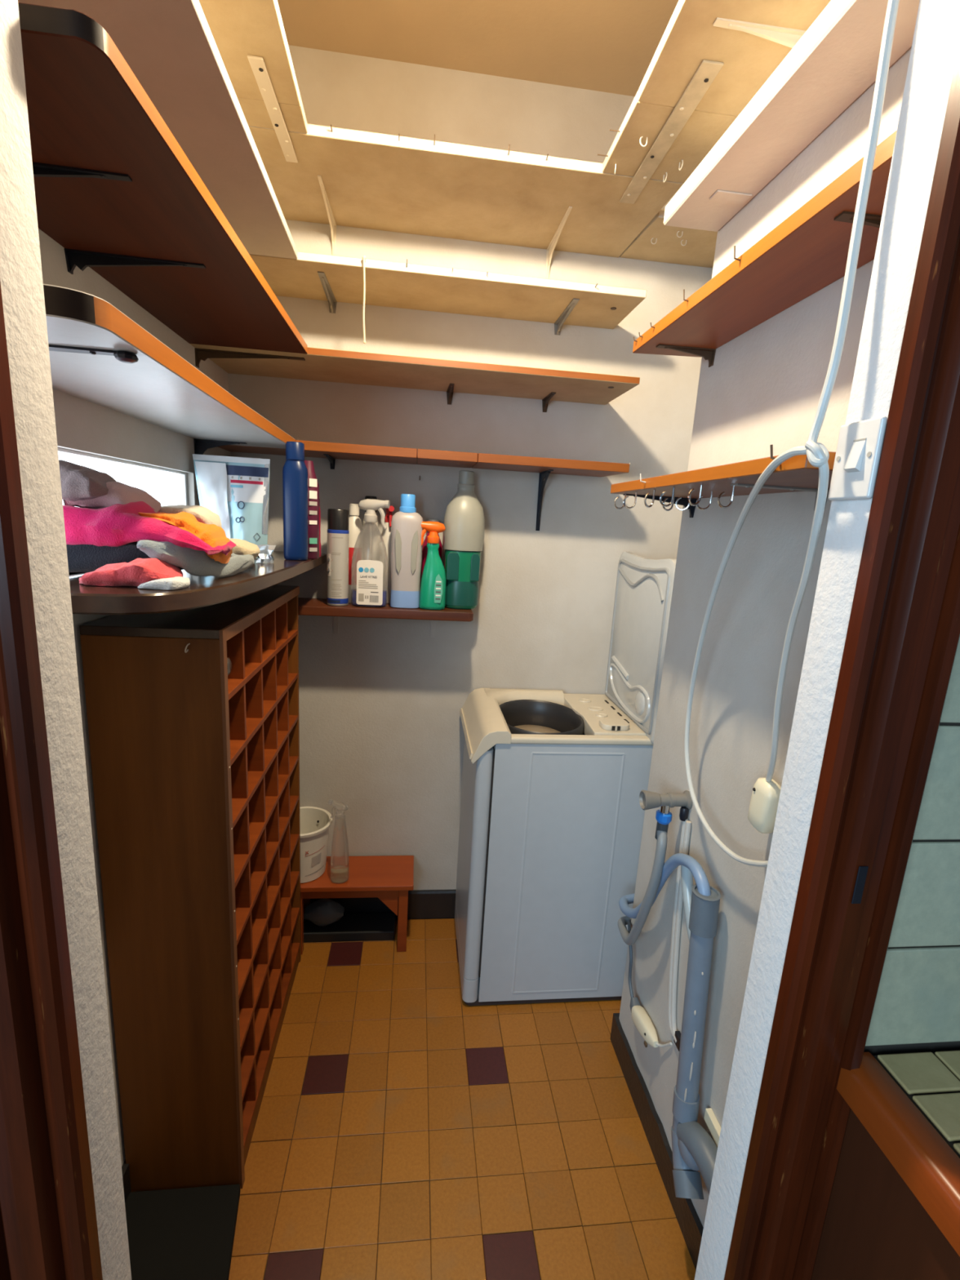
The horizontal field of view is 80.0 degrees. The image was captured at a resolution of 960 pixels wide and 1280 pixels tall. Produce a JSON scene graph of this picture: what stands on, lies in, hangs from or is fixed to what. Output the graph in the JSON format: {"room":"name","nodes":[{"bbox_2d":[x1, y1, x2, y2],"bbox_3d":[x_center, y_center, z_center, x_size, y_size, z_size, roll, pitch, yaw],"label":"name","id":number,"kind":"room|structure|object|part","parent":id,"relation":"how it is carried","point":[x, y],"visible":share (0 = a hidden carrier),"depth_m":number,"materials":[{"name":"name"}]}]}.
{"room":"laundry room","nodes":[
{"label":"laundry room","id":0,"kind":"room"},
{"bbox_2d":[38,228,230,1166],"bbox_3d":[-0.724,-0.161,1.113,0.100,2.565,1.221,2,12,-7],"label":"wall","id":1,"kind":"structure","parent":0,"point":[82,425],"depth_m":1.03,"materials":[{"name":"white paint"}]},
{"bbox_2d":[57,447,188,576],"bbox_3d":[-0.690,-0.218,0.991,0.035,0.206,0.860,2,12,-7],"label":"window","id":2,"kind":"structure","parent":1,"relation":"in","point":[167,486],"depth_m":1.19,"materials":[{"name":"white glass"}]},
{"bbox_3d":[-0.688,-0.221,0.991,0.008,0.188,0.836,2,12,-7],"label":"pane","id":3,"kind":"part","parent":2,"relation":"part of","materials":[{"name":"white"}]},
{"bbox_2d":[121,1159,131,1202],"bbox_3d":[-0.739,1.055,1.365,0.011,0.085,1.209,2,12,-7],"label":"baseboard","id":4,"kind":"structure","parent":1,"relation":"attached to","point":[125,1168],"depth_m":1.15,"materials":[{"name":"black"}]},
{"bbox_2d":[17,0,297,258],"bbox_3d":[-0.489,-0.813,0.870,0.268,0.019,0.958,2,12,-7],"label":"wall shelf","id":5,"kind":"object","parent":1,"relation":"attached to","point":[170,46],"visible":0.48,"depth_m":0.84,"materials":[{"name":"wood"}]},
{"bbox_2d":[17,2,307,354],"bbox_3d":[-0.499,-0.589,0.906,0.270,0.050,0.926,2,12,-7],"label":"wall shelf","id":6,"kind":"object","parent":1,"relation":"attached to","point":[114,187],"visible":0.83,"depth_m":0.72,"materials":[{"name":"brown wood"}]},
{"bbox_2d":[43,284,295,454],"bbox_3d":[-0.528,-0.370,0.997,0.249,0.106,1.016,2,12,-7],"label":"wall shelf","id":7,"kind":"object","parent":1,"relation":"attached to","point":[99,355],"visible":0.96,"depth_m":0.76,"materials":[{"name":"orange wood"}]},
{"bbox_2d":[69,551,325,614],"bbox_3d":[-0.552,-0.136,1.246,0.274,0.058,1.009,2,12,-7],"label":"wall shelf","id":8,"kind":"object","parent":1,"relation":"attached to","point":[202,591],"visible":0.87,"depth_m":0.84,"materials":[{"name":"brown wood"}]},
{"bbox_2d":[66,541,183,574],"bbox_3d":[-0.570,-0.141,0.948,0.162,0.068,0.171,2,12,-7],"label":"folded cloth","id":9,"kind":"object","parent":8,"relation":"on","point":[82,558],"visible":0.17,"depth_m":0.87,"materials":[{"name":"black fabric"}]},
{"bbox_2d":[62,501,235,555],"bbox_3d":[-0.534,-0.185,0.935,0.227,0.082,0.180,2,12,-7],"label":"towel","id":10,"kind":"object","parent":9,"relation":"on","point":[116,525],"visible":0.66,"depth_m":0.86,"materials":[{"name":"fabric"}]},
{"bbox_2d":[62,481,161,512],"bbox_3d":[-0.597,-0.236,0.950,0.101,0.051,0.139,2,12,-7],"label":"folded cloth","id":11,"kind":"object","parent":10,"relation":"on","point":[118,492],"visible":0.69,"depth_m":0.90,"materials":[{"name":"fabric"}]},
{"bbox_2d":[58,459,116,502],"bbox_3d":[-0.608,-0.245,0.896,0.061,0.062,0.113,2,12,-7],"label":"folded cloth","id":12,"kind":"object","parent":11,"relation":"on","point":[78,482],"visible":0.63,"depth_m":0.85,"materials":[{"name":"grey fabric"}]},
{"bbox_2d":[137,511,232,564],"bbox_3d":[-0.498,-0.172,0.959,0.135,0.084,0.117,2,12,-7],"label":"folded cloth","id":13,"kind":"object","parent":10,"relation":"on","point":[212,535],"visible":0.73,"depth_m":0.93,"materials":[{"name":"orange fabric"}]},
{"bbox_2d":[159,504,222,527],"bbox_3d":[-0.561,-0.229,1.060,0.143,0.045,0.098,2,12,-7],"label":"folded cloth","id":14,"kind":"object","parent":10,"relation":"on","point":[202,514],"visible":0.44,"depth_m":1.03,"materials":[{"name":"beige fabric"}]},
{"bbox_2d":[79,558,183,586],"bbox_3d":[-0.520,-0.105,0.858,0.130,0.040,0.103,2,12,-7],"label":"cloth","id":15,"kind":"object","parent":8,"relation":"on","point":[138,571],"visible":0.88,"depth_m":0.82,"materials":[{"name":"red fabric"}]},
{"bbox_2d":[137,576,190,590],"bbox_3d":[-0.466,-0.086,0.844,0.066,0.015,0.063,2,12,-7],"label":"cloth","id":16,"kind":"object","parent":8,"relation":"on","point":[177,582],"visible":0.98,"depth_m":0.82,"materials":[{"name":"white fabric"}]},
{"bbox_2d":[136,539,254,577],"bbox_3d":[-0.484,-0.146,0.995,0.094,0.069,0.291,4,12,4],"label":"folded cloth","id":17,"kind":"object","parent":8,"relation":"on","point":[195,562],"visible":0.74,"depth_m":0.90,"materials":[{"name":"grey fabric"}]},
{"bbox_2d":[192,453,270,558],"bbox_3d":[-0.601,-0.321,1.388,0.178,0.238,0.040,2,12,-7],"label":"pouch","id":18,"kind":"object","parent":8,"relation":"on","point":[235,489],"visible":0.84,"depth_m":1.38,"materials":[{"name":"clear plastic"}]},
{"bbox_3d":[-0.640,-0.332,1.370,0.081,0.181,0.019,2,12,-7],"label":"white panel","id":19,"kind":"part","parent":18,"relation":"part of","materials":[{"name":"plastic"}]},
{"bbox_2d":[229,538,260,558],"bbox_3d":[-0.491,-0.176,1.145,0.088,0.052,0.105,2,12,-7],"label":"cloth","id":20,"kind":"object","parent":8,"relation":"on","point":[242,547],"visible":0.39,"depth_m":1.12,"materials":[{"name":"fabric"}]},
{"bbox_2d":[256,544,275,563],"bbox_3d":[-0.494,-0.198,1.315,0.041,0.040,0.043,2,12,-7],"label":"packet","id":21,"kind":"object","parent":8,"relation":"on","point":[265,556],"visible":0.92,"depth_m":1.31,"materials":[{"name":"silver metal"}]},
{"bbox_2d":[282,441,307,560],"bbox_3d":[-0.460,-0.343,1.427,0.059,0.285,0.050,2,12,-7],"label":"plastic bottle","id":22,"kind":"object","parent":8,"relation":"on","point":[295,471],"visible":1,"depth_m":1.41,"materials":[{"name":"blue plastic"}]},
{"bbox_2d":[304,460,319,559],"bbox_3d":[-0.453,-0.341,1.502,0.058,0.250,0.055,2,12,-7],"label":"plastic bottle","id":23,"kind":"object","parent":8,"relation":"on","point":[313,483],"visible":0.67,"depth_m":1.49,"materials":[{"name":"red plastic"}]},
{"bbox_2d":[319,498,320,556],"bbox_3d":[-0.461,-0.311,1.581,0.042,0.160,0.042,2,12,-7],"label":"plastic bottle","id":24,"kind":"object","parent":8,"relation":"on","point":[319,499],"visible":0.2,"depth_m":1.58,"materials":[{"name":"plastic"}]},
{"bbox_2d":[198,0,307,163],"bbox_3d":[-0.456,-0.994,0.823,0.310,0.026,0.935,2,12,-7],"label":"wall shelf","id":25,"kind":"object","parent":1,"relation":"attached to","point":[250,37],"visible":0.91,"depth_m":1.01,"materials":[{"name":"wood"}]},
{"bbox_2d":[228,918,695,1279],"bbox_3d":[0.045,1.333,0.646,2.000,0.080,3.150,2,12,-7],"label":"floor","id":26,"kind":"structure","parent":0,"point":[406,1129],"depth_m":1.31,"materials":[{"name":"tile"}]},
{"bbox_2d":[124,1184,240,1279],"bbox_3d":[-0.570,1.167,1.022,0.255,0.021,0.320,2,12,-7],"label":"door mat","id":27,"kind":"object","parent":26,"relation":"on","point":[185,1233],"visible":1,"depth_m":1.10,"materials":[{"name":"rubber"}]},
{"bbox_2d":[79,585,301,1191],"bbox_3d":[-0.607,0.497,1.367,0.225,1.190,0.653,2,12,-7],"label":"rack","id":28,"kind":"object","parent":26,"relation":"on","point":[195,765],"visible":0.98,"depth_m":1.09,"materials":[{"name":"brown wood"}]},
{"bbox_3d":[-0.578,0.568,1.071,0.220,1.174,0.014,2,12,-7],"label":"panel","id":29,"kind":"part","parent":28,"relation":"part of","materials":[{"name":"brown wood"}]},
{"bbox_3d":[-0.577,-0.079,1.254,0.220,0.016,0.640,2,12,-7],"label":"panel","id":30,"kind":"part","parent":28,"relation":"part of","materials":[{"name":"brown wood"}]},
{"bbox_2d":[226,657,231,675],"bbox_3d":[-0.557,0.045,1.029,0.203,0.076,0.075,2,12,-7],"label":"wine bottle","id":31,"kind":"object","parent":28,"relation":"on","point":[228,661],"visible":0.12,"depth_m":1.04,"materials":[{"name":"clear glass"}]},
{"bbox_3d":[-0.644,0.438,1.679,0.220,1.174,0.014,2,12,-7],"label":"panel","id":32,"kind":"part","parent":28,"relation":"part of","materials":[{"name":"brown wood"}]},
{"bbox_2d":[303,912,395,942],"bbox_3d":[-0.503,0.975,1.938,0.425,0.035,0.097,2,12,-7],"label":"flat tray","id":33,"kind":"object","parent":26,"relation":"on","point":[375,926],"visible":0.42,"depth_m":1.91,"materials":[{"name":"black plastic"}]},
{"bbox_2d":[304,897,344,926],"bbox_3d":[-0.522,0.914,1.919,0.126,0.090,0.068,2,12,-7],"label":"plastic bag","id":34,"kind":"object","parent":33,"relation":"on","point":[323,912],"visible":1,"depth_m":1.90,"materials":[{"name":"black plastic"}]},
{"bbox_2d":[300,855,413,954],"bbox_3d":[-0.426,0.878,1.899,0.402,0.250,0.170,2,12,-7],"label":"step stool","id":35,"kind":"object","parent":26,"relation":"on","point":[388,878],"visible":0.65,"depth_m":1.84,"materials":[{"name":"brown wood"}]},
{"bbox_3d":[-0.580,0.894,1.821,0.030,0.232,0.026,2,12,-7],"label":"leg","id":36,"kind":"part","parent":35,"relation":"part of","materials":[{"name":"brown wood"}]},
{"bbox_3d":[-0.594,0.868,1.944,0.030,0.232,0.026,2,12,-7],"label":"leg","id":37,"kind":"part","parent":35,"relation":"part of","materials":[{"name":"brown wood"}]},
{"bbox_2d":[299,806,332,883],"bbox_3d":[-0.569,0.661,1.840,0.182,0.181,0.182,2,12,-7],"label":"bucket","id":38,"kind":"object","parent":35,"relation":"on","point":[313,834],"visible":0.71,"depth_m":1.80,"materials":[{"name":"white plastic"}]},
{"bbox_2d":[328,799,349,884],"bbox_3d":[-0.444,0.633,1.795,0.068,0.269,0.051,2,12,-7],"label":"spray bottle","id":39,"kind":"object","parent":35,"relation":"on","point":[340,856],"visible":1,"depth_m":1.78,"materials":[{"name":"clear plastic"}]},
{"bbox_3d":[-0.420,0.764,1.875,0.402,0.018,0.170,2,12,-7],"label":"seat","id":40,"kind":"part","parent":35,"relation":"part of","materials":[{"name":"brown wood"}]},
{"bbox_3d":[-0.252,0.905,1.860,0.030,0.232,0.026,2,12,-7],"label":"leg","id":41,"kind":"part","parent":35,"relation":"part of","materials":[{"name":"brown wood"}]},
{"bbox_2d":[454,551,676,1005],"bbox_3d":[0.240,0.397,1.749,0.591,1.326,0.416,2,12,-7],"label":"washing machine","id":42,"kind":"object","parent":26,"relation":"on","point":[552,816],"visible":0.97,"depth_m":1.62,"materials":[{"name":"white metal"}]},
{"bbox_3d":[-0.047,0.981,1.849,0.046,0.076,0.390,2,12,-7],"label":"kick panel","id":43,"kind":"part","parent":42,"relation":"part of","materials":[{"name":"white metal"}]},
{"bbox_3d":[-0.025,0.598,1.770,0.046,0.705,0.390,2,12,-7],"label":"panel","id":44,"kind":"part","parent":42,"relation":"part of","materials":[{"name":"white metal"}]},
{"bbox_3d":[0.244,0.673,1.616,0.263,0.758,0.002,2,12,-7],"label":"embossed panel","id":45,"kind":"part","parent":42,"relation":"part of","materials":[{"name":"white metal"}]},
{"bbox_3d":[0.467,-0.003,1.688,0.024,0.494,0.416,2,12,-7],"label":"lid","id":46,"kind":"part","parent":42,"relation":"part of","materials":[{"name":"white plastic"}]},
{"bbox_2d":[811,1050,959,1279],"bbox_3d":[0.631,0.967,0.342,0.372,0.785,0.884,2,12,-7],"label":"countertop","id":47,"kind":"structure","parent":26,"relation":"on","point":[893,1213],"depth_m":0.62,"materials":[{"name":"brown wood"}]},
{"bbox_2d":[227,44,712,889],"bbox_3d":[-0.054,-0.271,1.832,1.590,2.565,0.080,2,12,-7],"label":"wall","id":48,"kind":"structure","parent":0,"point":[381,700],"depth_m":1.75,"materials":[{"name":"white paint"}]},
{"bbox_2d":[311,889,456,919],"bbox_3d":[-0.118,0.940,2.036,1.390,0.107,0.012,2,12,-7],"label":"baseboard","id":49,"kind":"structure","parent":48,"relation":"attached to","point":[422,904],"depth_m":2.02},
{"bbox_2d":[297,597,473,637],"bbox_3d":[-0.331,-0.052,1.720,0.608,0.111,0.169,2,12,-7],"label":"wall shelf","id":50,"kind":"object","parent":48,"relation":"attached to","point":[306,606],"visible":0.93,"depth_m":1.64,"materials":[{"name":"brown wood"}]},
{"bbox_2d":[326,508,349,606],"bbox_3d":[-0.407,-0.236,1.639,0.061,0.273,0.062,2,12,-7],"label":"aerosol can","id":51,"kind":"object","parent":50,"relation":"on","point":[338,532],"visible":1,"depth_m":1.61,"materials":[{"name":"grey metal"}]},
{"bbox_2d":[348,503,361,603],"bbox_3d":[-0.377,-0.258,1.709,0.052,0.291,0.052,2,12,-7],"label":"plastic bottle","id":52,"kind":"object","parent":50,"relation":"on","point":[354,522],"visible":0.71,"depth_m":1.68,"materials":[{"name":"white plastic"}]},
{"bbox_2d":[351,498,390,607],"bbox_3d":[-0.317,-0.249,1.649,0.106,0.306,0.066,2,12,-7],"label":"spray bottle","id":53,"kind":"object","parent":50,"relation":"on","point":[369,570],"visible":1,"depth_m":1.63,"materials":[{"name":"clear plastic"}]},
{"bbox_2d":[363,495,377,526],"bbox_3d":[-0.333,-0.273,1.731,0.044,0.316,0.044,2,12,-7],"label":"plastic bottle","id":54,"kind":"object","parent":50,"relation":"on","point":[366,496],"visible":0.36,"depth_m":1.69,"materials":[{"name":"plastic"}]},
{"bbox_2d":[381,505,394,604],"bbox_3d":[-0.277,-0.256,1.727,0.056,0.292,0.069,2,12,-7],"label":"spray bottle","id":55,"kind":"object","parent":50,"relation":"on","point":[386,533],"visible":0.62,"depth_m":1.70,"materials":[{"name":"white plastic"}]},
{"bbox_2d":[390,493,422,608],"bbox_3d":[-0.213,-0.256,1.660,0.092,0.325,0.066,2,12,-7],"label":"plastic bottle","id":56,"kind":"object","parent":50,"relation":"on","point":[406,557],"visible":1,"depth_m":1.63,"materials":[{"name":"white plastic"}]},
{"bbox_3d":[-0.233,-0.252,1.626,0.019,0.127,0.003,2,12,-7],"label":"grip panel","id":57,"kind":"part","parent":56,"relation":"part of","materials":[{"name":"plastic"}]},
{"bbox_3d":[-0.187,-0.250,1.632,0.019,0.127,0.003,2,12,-7],"label":"grip panel","id":58,"kind":"part","parent":56,"relation":"part of","materials":[{"name":"plastic"}]},
{"bbox_2d":[420,519,442,583],"bbox_3d":[-0.148,-0.237,1.752,0.062,0.258,0.062,2,12,-7],"label":"plastic bottle","id":59,"kind":"object","parent":50,"relation":"on","point":[424,549],"visible":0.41,"depth_m":1.73,"materials":[{"name":"plastic"}]},
{"bbox_2d":[419,521,446,609],"bbox_3d":[-0.143,-0.217,1.668,0.094,0.253,0.057,2,12,-7],"label":"spray bottle","id":60,"kind":"object","parent":50,"relation":"on","point":[433,585],"visible":0.99,"depth_m":1.65,"materials":[{"name":"green plastic"}]},
{"bbox_2d":[443,470,484,609],"bbox_3d":[-0.050,-0.297,1.713,0.124,0.403,0.112,2,12,-7],"label":"bottle","id":61,"kind":"object","parent":50,"relation":"on","point":[464,523],"visible":0.96,"depth_m":1.67,"materials":[{"name":"plastic"}]},
{"bbox_3d":[-0.079,-0.216,1.678,0.035,0.080,0.005,2,12,-7],"label":"grip panel","id":62,"kind":"part","parent":61,"relation":"part of","materials":[{"name":"green plastic"}]},
{"bbox_3d":[-0.014,-0.214,1.686,0.026,0.080,0.005,2,12,-7],"label":"grip panel","id":63,"kind":"part","parent":61,"relation":"part of","materials":[{"name":"green plastic"}]},
{"bbox_2d":[190,343,639,412],"bbox_3d":[-0.151,-0.695,1.545,1.102,0.057,0.282,2,12,-7],"label":"wall shelf","id":64,"kind":"object","parent":48,"relation":"attached to","point":[319,364],"visible":0.99,"depth_m":1.49,"materials":[{"name":"orange wood"}]},
{"bbox_2d":[217,440,630,530],"bbox_3d":[-0.153,-0.436,1.645,1.138,0.205,0.195,2,12,-7],"label":"wall shelf","id":65,"kind":"object","parent":48,"relation":"attached to","point":[331,451],"visible":0.98,"depth_m":1.57,"materials":[{"name":"red wood"}]},
{"bbox_2d":[248,251,646,335],"bbox_3d":[-0.138,-0.911,1.507,1.105,0.053,0.268,2,12,-7],"label":"wall shelf","id":66,"kind":"object","parent":48,"relation":"attached to","point":[333,279],"visible":0.98,"depth_m":1.48,"materials":[{"name":"beige wood"}]},
{"bbox_2d":[362,255,366,343],"bbox_3d":[-0.279,-0.819,1.377,0.012,0.193,0.009,-3,13,-29],"label":"string","id":67,"kind":"object","parent":66,"relation":"hanging from","point":[364,257],"visible":1,"depth_m":1.37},
{"bbox_2d":[248,124,717,279],"bbox_3d":[0.020,-1.054,1.428,1.390,0.110,0.396,2,12,-7],"label":"wall shelf","id":68,"kind":"object","parent":48,"relation":"attached to","point":[340,176],"visible":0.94,"depth_m":1.39,"materials":[{"name":"wood"}]},
{"bbox_2d":[277,0,679,96],"bbox_3d":[0.052,-1.426,0.956,1.700,0.060,1.405,2,12,-7],"label":"ceiling","id":69,"kind":"structure","parent":0,"point":[604,46],"depth_m":1.41,"materials":[{"name":"beige wood"}]},
{"bbox_2d":[0,0,959,1279],"bbox_3d":[-0.199,-0.011,0.537,2.800,2.565,0.074,2,12,-7],"label":"wall","id":70,"kind":"structure","parent":0,"point":[936,36],"depth_m":0.59,"materials":[{"name":"white paint"}]},
{"bbox_2d":[0,281,102,1279],"bbox_3d":[-0.435,0.110,0.493,0.102,2.320,0.029,2,12,-7],"label":"trim","id":71,"kind":"structure","parent":70,"relation":"attached to","point":[49,1230],"depth_m":0.54,"materials":[{"name":"brown wood"}]},
{"bbox_2d":[724,40,959,1279],"bbox_3d":[0.410,0.138,0.591,0.102,2.320,0.029,2,12,-7],"label":"trim","id":72,"kind":"structure","parent":70,"relation":"attached to","point":[901,642],"depth_m":0.58,"materials":[{"name":"brown wood"}]},
{"bbox_3d":[0.400,0.258,0.602,0.011,0.044,0.002,2,12,-7],"label":"strike plate","id":73,"kind":"part","parent":72,"relation":"part of","materials":[{"name":"black metal"}]},
{"bbox_2d":[827,416,887,500],"bbox_3d":[0.369,-0.178,0.565,0.013,0.075,0.056,2,12,-7],"label":"light switch","id":74,"kind":"object","parent":70,"relation":"attached to","point":[860,443],"visible":1,"depth_m":0.56,"materials":[{"name":"white plastic"}]},
{"bbox_2d":[618,46,911,1226],"bbox_3d":[0.609,-0.062,1.007,0.251,2.565,0.690,2,12,-7],"label":"wall","id":75,"kind":"structure","parent":0,"point":[762,388],"depth_m":1.05,"materials":[{"name":"white paint"}]},
{"bbox_2d":[617,822,668,945],"bbox_3d":[0.393,0.569,1.393,0.084,0.452,0.311,7,12,18],"label":"hose","id":76,"kind":"object","parent":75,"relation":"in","point":[661,831],"visible":0.92,"depth_m":1.24,"materials":[{"name":"grey plastic"}]},
{"bbox_2d":[627,918,672,1047],"bbox_3d":[0.398,0.847,1.404,0.048,0.177,0.323,3,12,0],"label":"plug","id":77,"kind":"object","parent":75,"relation":"attached to","point":[642,1022],"visible":0.88,"depth_m":1.36,"materials":[{"name":"plastic"}]},
{"bbox_3d":[0.392,0.812,1.486,0.029,0.143,0.157,6,12,13],"label":"cord","id":78,"kind":"part","parent":77,"relation":"part of","materials":[{"name":"grey plastic"}]},
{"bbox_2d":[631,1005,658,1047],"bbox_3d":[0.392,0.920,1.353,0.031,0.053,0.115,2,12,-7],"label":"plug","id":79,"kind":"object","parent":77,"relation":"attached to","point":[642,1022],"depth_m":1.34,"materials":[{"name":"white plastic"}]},
{"bbox_3d":[0.410,0.900,1.274,0.009,0.049,0.049,-1,13,-22],"label":"cord","id":80,"kind":"part","parent":77,"relation":"part of","materials":[{"name":"white plastic"}]},
{"bbox_2d":[609,1013,703,1271],"bbox_3d":[0.533,1.148,1.262,0.262,0.088,0.700,2,12,-7],"label":"baseboard","id":81,"kind":"structure","parent":75,"relation":"attached to","point":[691,1228],"depth_m":1.29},
{"bbox_2d":[639,790,693,824],"bbox_3d":[0.393,0.354,1.216,0.102,0.071,0.042,2,12,-7],"label":"water tap","id":82,"kind":"object","parent":75,"relation":"attached to","point":[648,800],"visible":0.99,"depth_m":1.21,"materials":[{"name":"silver metal"}]},
{"bbox_3d":[0.361,0.339,1.209,0.036,0.042,0.042,2,12,-7],"label":"handle","id":83,"kind":"part","parent":82,"relation":"part of","materials":[{"name":"white plastic"}]},
{"bbox_2d":[659,805,670,814],"bbox_3d":[0.394,0.359,1.217,0.020,0.024,0.020,2,12,-7],"label":"pipe fitting","id":84,"kind":"object","parent":82,"relation":"attached to","point":[664,810],"depth_m":1.21,"materials":[{"name":"silver metal"}]},
{"bbox_2d":[658,790,693,809],"bbox_3d":[0.411,0.340,1.215,0.066,0.040,0.040,2,12,-7],"label":"pipe","id":85,"kind":"object","parent":82,"relation":"on","point":[668,800],"depth_m":1.20,"materials":[{"name":"white plastic"}]},
{"bbox_2d":[667,817,691,1051],"bbox_3d":[0.429,0.622,1.211,0.013,0.475,0.116,2,12,-7],"label":"pipe","id":86,"kind":"object","parent":75,"relation":"attached to","point":[686,824],"visible":0.9,"depth_m":1.23,"materials":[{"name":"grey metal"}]},
{"bbox_2d":[671,884,720,1199],"bbox_3d":[0.417,0.774,1.023,0.071,0.589,0.245,2,12,-7],"label":"pipe","id":87,"kind":"object","parent":75,"relation":"attached to","point":[694,1150],"visible":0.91,"depth_m":1.06,"materials":[{"name":"grey plastic"}]},
{"bbox_2d":[618,853,711,918],"bbox_3d":[0.403,0.569,1.310,0.096,0.368,0.472,5,12,7],"label":"hose","id":88,"kind":"object","parent":87,"relation":"attached to","point":[702,882],"visible":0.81,"depth_m":1.17,"materials":[{"name":"grey plastic"}]},
{"bbox_2d":[680,865,711,974],"bbox_3d":[0.425,0.549,1.129,0.024,0.188,0.119,0,12,-13],"label":"hose","id":89,"kind":"object","parent":88,"relation":"attached to","point":[686,877],"visible":0.43,"depth_m":1.15,"materials":[{"name":"white plastic"}]},
{"bbox_2d":[688,884,720,938],"bbox_3d":[0.417,0.504,1.062,0.051,0.078,0.057,2,12,-7],"label":"pipe","id":90,"kind":"object","parent":87,"relation":"attached to","point":[704,910],"depth_m":1.04,"materials":[{"name":"grey plastic"}]},
{"bbox_2d":[597,0,831,204],"bbox_3d":[0.398,-0.924,0.929,0.244,0.111,0.930,2,12,-7],"label":"wall shelf","id":91,"kind":"object","parent":75,"relation":"attached to","point":[711,58],"visible":0.95,"depth_m":0.99,"materials":[{"name":"wood"}]},
{"bbox_2d":[610,444,835,517],"bbox_3d":[0.395,-0.244,0.946,0.202,0.069,0.676,2,12,-7],"label":"wall shelf","id":92,"kind":"object","parent":75,"relation":"attached to","point":[686,489],"visible":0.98,"depth_m":0.85,"materials":[{"name":"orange wood"}]},
{"bbox_2d":[632,129,897,367],"bbox_3d":[0.432,-0.542,0.894,0.158,0.064,0.697,2,12,-7],"label":"wall shelf","id":93,"kind":"object","parent":75,"relation":"attached to","point":[806,252],"visible":0.75,"depth_m":0.81,"materials":[{"name":"red wood"}]},
{"bbox_2d":[663,0,919,231],"bbox_3d":[0.467,-0.785,0.836,0.119,0.039,0.677,2,12,-7],"label":"wall shelf","id":94,"kind":"object","parent":75,"relation":"attached to","point":[836,60],"visible":1,"depth_m":0.82,"materials":[{"name":"wood"}]},
{"bbox_2d":[684,0,899,866],"bbox_3d":[0.427,-0.147,0.816,0.140,1.082,0.506,6,12,11],"label":"cable","id":95,"kind":"object","parent":75,"relation":"hanging from","point":[764,802],"visible":0.96,"depth_m":0.61,"materials":[{"name":"white plastic"}]},
{"bbox_2d":[747,777,781,833],"bbox_3d":[0.454,0.261,0.909,0.032,0.086,0.052,2,12,-7],"label":"socket","id":96,"kind":"object","parent":95,"relation":"attached to","point":[764,802],"depth_m":0.89,"materials":[{"name":"white plastic"}]},
{"bbox_3d":[0.398,0.011,0.730,0.027,0.471,0.281,10,14,31],"label":"cord","id":97,"kind":"part","parent":95,"relation":"part of","materials":[{"name":"white plastic"}]}
]}

